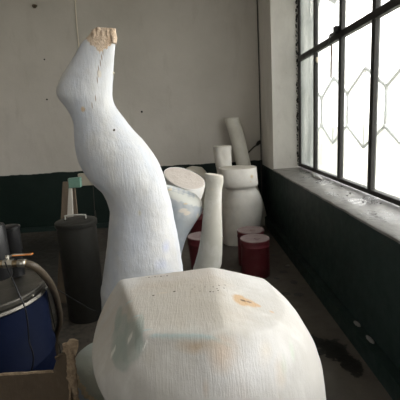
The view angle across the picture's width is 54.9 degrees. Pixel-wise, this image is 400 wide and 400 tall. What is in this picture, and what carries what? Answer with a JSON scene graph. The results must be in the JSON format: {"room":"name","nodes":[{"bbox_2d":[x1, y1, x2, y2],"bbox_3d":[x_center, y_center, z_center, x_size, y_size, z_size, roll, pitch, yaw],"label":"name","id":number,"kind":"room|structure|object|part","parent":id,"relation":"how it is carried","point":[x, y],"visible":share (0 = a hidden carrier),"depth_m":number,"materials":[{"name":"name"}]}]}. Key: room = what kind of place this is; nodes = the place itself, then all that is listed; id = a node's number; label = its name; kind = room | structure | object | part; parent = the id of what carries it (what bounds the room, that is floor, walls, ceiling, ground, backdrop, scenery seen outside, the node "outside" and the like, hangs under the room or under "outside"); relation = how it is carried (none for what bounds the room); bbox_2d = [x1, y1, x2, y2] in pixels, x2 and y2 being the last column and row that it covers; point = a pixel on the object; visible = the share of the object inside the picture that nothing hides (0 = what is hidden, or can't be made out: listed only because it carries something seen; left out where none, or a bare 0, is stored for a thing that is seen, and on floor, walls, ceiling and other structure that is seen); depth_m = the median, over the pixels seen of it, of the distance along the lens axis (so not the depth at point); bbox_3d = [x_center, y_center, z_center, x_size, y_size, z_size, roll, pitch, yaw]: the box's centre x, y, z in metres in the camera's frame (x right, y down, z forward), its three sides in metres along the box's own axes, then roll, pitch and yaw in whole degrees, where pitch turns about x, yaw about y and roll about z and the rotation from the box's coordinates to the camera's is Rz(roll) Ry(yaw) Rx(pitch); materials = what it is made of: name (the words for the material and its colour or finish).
{"room":"art studio","nodes":[
{"label":"art studio","id":0,"kind":"room"},
{"bbox_2d":[0,0,262,227],"bbox_3d":[-1.518,-1.491,6.064,6.120,4.100,0.250,-4,11,-1],"label":"wall","id":1,"kind":"structure","parent":0,"point":[190,66],"depth_m":5.90,"materials":[{"name":"paint"}]},
{"bbox_2d":[20,223,108,232],"bbox_3d":[-1.639,0.419,6.305,5.250,0.080,0.020,-4,11,-1],"label":"baseboard","id":2,"kind":"structure","parent":1,"relation":"attached to","point":[99,225],"depth_m":6.29,"materials":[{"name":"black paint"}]},
{"bbox_2d":[74,0,79,47],"bbox_3d":[-1.819,-1.738,5.866,0.162,2.633,0.022,-4,11,-1],"label":"cable","id":3,"kind":"object","parent":1,"relation":"attached to","point":[74,0],"visible":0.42,"depth_m":5.68,"materials":[{"name":"grey plastic"}]},
{"bbox_2d":[78,173,92,185],"bbox_3d":[-1.799,-0.328,6.122,0.262,0.194,0.077,-4,11,-1],"label":"junction box","id":4,"kind":"object","parent":1,"relation":"attached to","point":[85,182],"visible":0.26,"depth_m":6.10,"materials":[{"name":"beige plastic"}]},
{"bbox_2d":[248,0,261,196],"bbox_3d":[0.734,-1.643,5.931,0.396,3.990,0.065,-4,11,-1],"label":"conduit","id":5,"kind":"object","parent":1,"relation":"attached to","point":[259,141],"visible":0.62,"depth_m":6.01,"materials":[{"name":"plastic"}]},
{"bbox_2d":[21,226,392,399],"bbox_3d":[-1.179,1.412,1.705,5.920,0.100,9.850,-4,11,-1],"label":"floor","id":6,"kind":"structure","parent":0,"point":[347,376],"depth_m":3.22,"materials":[{"name":"concrete"}]},
{"bbox_2d":[0,267,55,372],"bbox_3d":[-1.005,0.852,1.889,0.598,0.903,0.598,-4,11,-1],"label":"drum","id":7,"kind":"object","parent":6,"relation":"on","point":[15,351],"visible":0.66,"depth_m":1.73,"materials":[{"name":"blue metal"}]},
{"bbox_2d":[0,222,32,280],"bbox_3d":[-0.916,0.262,1.721,0.273,0.319,0.405,-10,13,-31],"label":"pump","id":8,"kind":"object","parent":7,"relation":"on","point":[11,247],"visible":0.99,"depth_m":1.72,"materials":[{"name":"metal"}]},
{"bbox_2d":[4,261,33,370],"bbox_3d":[-0.850,0.812,1.577,0.388,1.102,0.138,-6,12,-14],"label":"cable","id":9,"kind":"object","parent":8,"relation":"hanging from","point":[5,261],"visible":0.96,"depth_m":1.50,"materials":[{"name":"black rubber"}]},
{"bbox_2d":[24,260,62,355],"bbox_3d":[-0.882,0.691,2.217,0.185,1.079,1.079,-9,13,-27],"label":"hose","id":10,"kind":"object","parent":8,"relation":"attached to","point":[35,267],"visible":0.66,"depth_m":1.86,"materials":[{"name":"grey rubber"}]},
{"bbox_3d":[-1.031,0.422,1.802,0.582,0.025,0.582,-4,11,-1],"label":"drum lid","id":11,"kind":"part","parent":7,"relation":"part of","materials":[{"name":"metal"}]},
{"bbox_2d":[0,338,78,399],"bbox_3d":[-0.657,0.972,1.158,0.561,0.916,0.482,-4,11,-1],"label":"cardboard box","id":12,"kind":"object","parent":6,"relation":"on","point":[59,383],"visible":1,"depth_m":1.32,"materials":[{"name":"brown cardboard"}]},
{"bbox_2d":[57,177,81,302],"bbox_3d":[-1.208,0.381,3.575,0.379,1.182,0.080,-4,11,-1],"label":"wooden stand","id":13,"kind":"object","parent":6,"relation":"on","point":[69,201],"visible":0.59,"depth_m":3.48,"materials":[{"name":"wood"}]},
{"bbox_2d":[47,289,99,352],"bbox_3d":[-0.720,0.772,2.632,0.572,0.723,0.065,-7,12,-17],"label":"cable","id":14,"kind":"object","parent":6,"relation":"on","point":[57,289],"visible":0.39,"depth_m":2.54,"materials":[{"name":"black rubber"}]},
{"bbox_2d":[54,214,101,323],"bbox_3d":[-1.012,0.565,3.290,0.342,0.914,0.342,-4,11,-1],"label":"trash can","id":15,"kind":"object","parent":6,"relation":"on","point":[77,236],"visible":0.95,"depth_m":3.17,"materials":[{"name":"black plastic"}]},
{"bbox_3d":[-1.035,0.184,3.213,0.342,0.046,0.342,-4,11,-1],"label":"can lid","id":16,"kind":"part","parent":15,"relation":"part of","materials":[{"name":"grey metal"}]},
{"bbox_3d":[-1.037,0.143,3.205,0.184,0.052,0.013,-4,11,-1],"label":"handle","id":17,"kind":"part","parent":15,"relation":"part of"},
{"bbox_2d":[75,343,104,399],"bbox_3d":[-0.419,0.956,1.771,0.308,0.678,0.271,-4,11,-1],"label":"fragment","id":18,"kind":"object","parent":6,"relation":"on","point":[88,388],"visible":0.15,"depth_m":1.62,"materials":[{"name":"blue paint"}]},
{"bbox_2d":[56,27,182,309],"bbox_3d":[-0.390,0.121,2.243,0.580,2.122,0.519,-12,14,-37],"label":"sculpture","id":19,"kind":"object","parent":6,"relation":"on","point":[142,240],"visible":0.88,"depth_m":2.06,"materials":[{"name":"paint"}]},
{"bbox_2d":[167,185,201,254],"bbox_3d":[-0.213,0.453,2.988,0.507,1.158,0.322,-4,11,-4],"label":"sculpture","id":20,"kind":"object","parent":6,"relation":"on","point":[186,206],"visible":0.36,"depth_m":2.79,"materials":[{"name":"paint"}]},
{"bbox_2d":[164,167,204,198],"bbox_3d":[-0.231,0.339,3.377,0.609,1.230,0.349,-4,11,-1],"label":"stump","id":21,"kind":"object","parent":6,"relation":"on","point":[182,178],"visible":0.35,"depth_m":3.24,"materials":[{"name":"paint"}]},
{"bbox_2d":[187,232,200,269],"bbox_3d":[0.029,0.581,4.146,0.310,0.424,0.310,-4,11,-1],"label":"bucket","id":22,"kind":"object","parent":6,"relation":"on","point":[193,239],"visible":0.34,"depth_m":4.04,"materials":[{"name":"red paint"}]},
{"bbox_3d":[0.018,0.392,4.108,0.310,0.030,0.310,-4,11,-1],"label":"lid","id":23,"kind":"part","parent":22,"relation":"part of","materials":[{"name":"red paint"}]},
{"bbox_2d":[186,166,206,207],"bbox_3d":[-0.020,-0.018,5.709,0.428,0.985,0.317,-4,11,-1],"label":"stump","id":24,"kind":"object","parent":6,"relation":"on","point":[200,171],"visible":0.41,"depth_m":5.55,"materials":[{"name":"paint"}]},
{"bbox_2d":[191,208,203,232],"bbox_3d":[0.022,0.363,5.154,0.310,0.454,0.310,-4,11,-1],"label":"bucket","id":25,"kind":"object","parent":6,"relation":"on","point":[197,227],"visible":0.11,"depth_m":5.00,"materials":[{"name":"red paint"}]},
{"bbox_2d":[193,173,222,269],"bbox_3d":[0.082,0.408,2.940,0.293,1.232,0.244,-4,11,-1],"label":"slender leg","id":26,"kind":"object","parent":6,"relation":"on","point":[209,255],"visible":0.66,"depth_m":2.83,"materials":[{"name":"paint"}]},
{"bbox_2d":[92,268,325,399],"bbox_3d":[0.050,0.822,1.356,0.805,1.066,0.639,-4,11,-1],"label":"sculpture","id":27,"kind":"object","parent":6,"relation":"on","point":[204,333],"visible":1,"depth_m":1.10,"materials":[{"name":"paint"}]},
{"bbox_2d":[213,145,231,236],"bbox_3d":[0.388,-0.133,5.442,0.427,1.267,0.328,-4,11,-1],"label":"stump","id":28,"kind":"object","parent":6,"relation":"on","point":[222,153],"visible":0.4,"depth_m":5.25,"materials":[{"name":"paint"}]},
{"bbox_2d":[218,165,262,245],"bbox_3d":[0.541,0.066,5.077,0.582,1.006,0.514,-4,11,-1],"label":"banded torso","id":29,"kind":"object","parent":6,"relation":"on","point":[243,206],"visible":0.86,"depth_m":4.87},
{"bbox_2d":[224,117,266,225],"bbox_3d":[0.704,-0.433,5.887,0.647,1.644,0.276,3,13,30],"label":"limb","id":30,"kind":"object","parent":6,"relation":"on","point":[237,138],"visible":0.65,"depth_m":5.78,"materials":[{"name":"paint"}]},
{"bbox_2d":[237,226,263,265],"bbox_3d":[0.574,0.521,4.332,0.304,0.404,0.304,-4,11,-1],"label":"bucket","id":31,"kind":"object","parent":6,"relation":"on","point":[245,230],"visible":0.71,"depth_m":4.28,"materials":[{"name":"red paint"}]},
{"bbox_3d":[0.563,0.342,4.296,0.304,0.030,0.304,-4,11,-1],"label":"lid","id":32,"kind":"part","parent":31,"relation":"part of","materials":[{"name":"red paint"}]},
{"bbox_2d":[240,234,269,278],"bbox_3d":[0.577,0.584,4.019,0.304,0.404,0.304,-4,11,-1],"label":"bucket","id":33,"kind":"object","parent":6,"relation":"on","point":[255,254],"visible":0.97,"depth_m":3.90,"materials":[{"name":"red paint"}]},
{"bbox_3d":[0.567,0.405,3.983,0.304,0.030,0.304,-4,11,-1],"label":"lid","id":34,"kind":"part","parent":33,"relation":"part of","materials":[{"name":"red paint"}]},
{"bbox_2d":[258,0,399,369],"bbox_3d":[1.363,-0.690,1.249,0.600,4.100,9.650,-4,11,-1],"label":"wall","id":35,"kind":"structure","parent":0,"point":[360,264],"depth_m":3.82,"materials":[{"name":"green paint"}]},
{"bbox_2d":[265,213,399,399],"bbox_3d":[1.137,1.173,1.616,0.070,0.135,9.650,-4,11,-1],"label":"baseboard","id":36,"kind":"structure","parent":35,"relation":"attached to","point":[380,364],"depth_m":2.85,"materials":[{"name":"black paint"}]},
{"bbox_2d":[366,335,374,343],"bbox_3d":[1.111,0.910,2.517,0.037,0.013,0.100,-4,11,-1],"label":"chip","id":37,"kind":"object","parent":36,"relation":"on","point":[369,338],"visible":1,"depth_m":2.51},
{"bbox_2d":[273,167,399,243],"bbox_3d":[1.322,0.099,2.681,0.500,0.030,5.450,-4,11,-1],"label":"windowsill","id":38,"kind":"structure","parent":35,"relation":"on","point":[384,218],"depth_m":3.09,"materials":[{"name":"grey concrete"}]},
{"bbox_2d":[312,173,322,179],"bbox_3d":[1.325,-0.272,4.367,0.064,0.027,0.420,-4,11,-1],"label":"plastic wrapper","id":39,"kind":"object","parent":38,"relation":"on","point":[313,174],"visible":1,"depth_m":4.31,"materials":[{"name":"white plastic"}]},
{"bbox_2d":[295,0,399,205],"bbox_3d":[1.368,-1.180,2.430,0.117,2.539,5.458,-4,11,-1],"label":"window","id":40,"kind":"structure","parent":35,"relation":"in","point":[308,27],"depth_m":3.87,"materials":[{"name":"black paint"}]},
{"bbox_3d":[1.293,-2.321,4.609,0.004,1.045,0.620,-4,11,-1],"label":"pane","id":41,"kind":"part","parent":40,"relation":"part of","materials":[{"name":"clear glass"}]},
{"bbox_3d":[1.365,-1.090,4.857,0.004,1.350,0.620,-4,11,-1],"label":"pane","id":42,"kind":"part","parent":40,"relation":"part of","materials":[{"name":"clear glass"}]},
{"bbox_2d":[318,76,337,143],"bbox_3d":[1.498,-1.033,4.468,0.038,0.729,0.640,-4,11,-1],"label":"window grille","id":43,"kind":"object","parent":40,"relation":"attached to","point":[332,140],"depth_m":4.50,"materials":[{"name":"white metal"}]},
{"bbox_3d":[1.333,-1.409,3.910,0.015,0.325,0.067,0,12,16],"label":"stay rod","id":44,"kind":"part","parent":40,"relation":"part of","materials":[{"name":"metal"}]},
{"bbox_2d":[344,66,369,148],"bbox_3d":[1.518,-0.877,3.705,0.038,0.735,0.539,-4,11,-1],"label":"window grille","id":45,"kind":"object","parent":40,"relation":"attached to","point":[365,68],"depth_m":3.69,"materials":[{"name":"white metal"}]},
{"bbox_2d":[377,68,399,144],"bbox_3d":[1.535,-0.741,3.088,0.038,0.566,0.361,-4,11,-1],"label":"window grille","id":46,"kind":"object","parent":40,"relation":"attached to","point":[384,124],"depth_m":3.15,"materials":[{"name":"white metal"}]},
{"label":"outside","id":47,"kind":"structure","parent":0,"visible":0},
{"bbox_2d":[318,123,399,197],"bbox_3d":[30.531,-2.884,15.521,58.280,0.200,90.000,-4,11,-1],"label":"ground","id":48,"kind":"structure","parent":47,"point":[387,178],"depth_m":16.81,"materials":[{"name":"white plant"}]}
]}

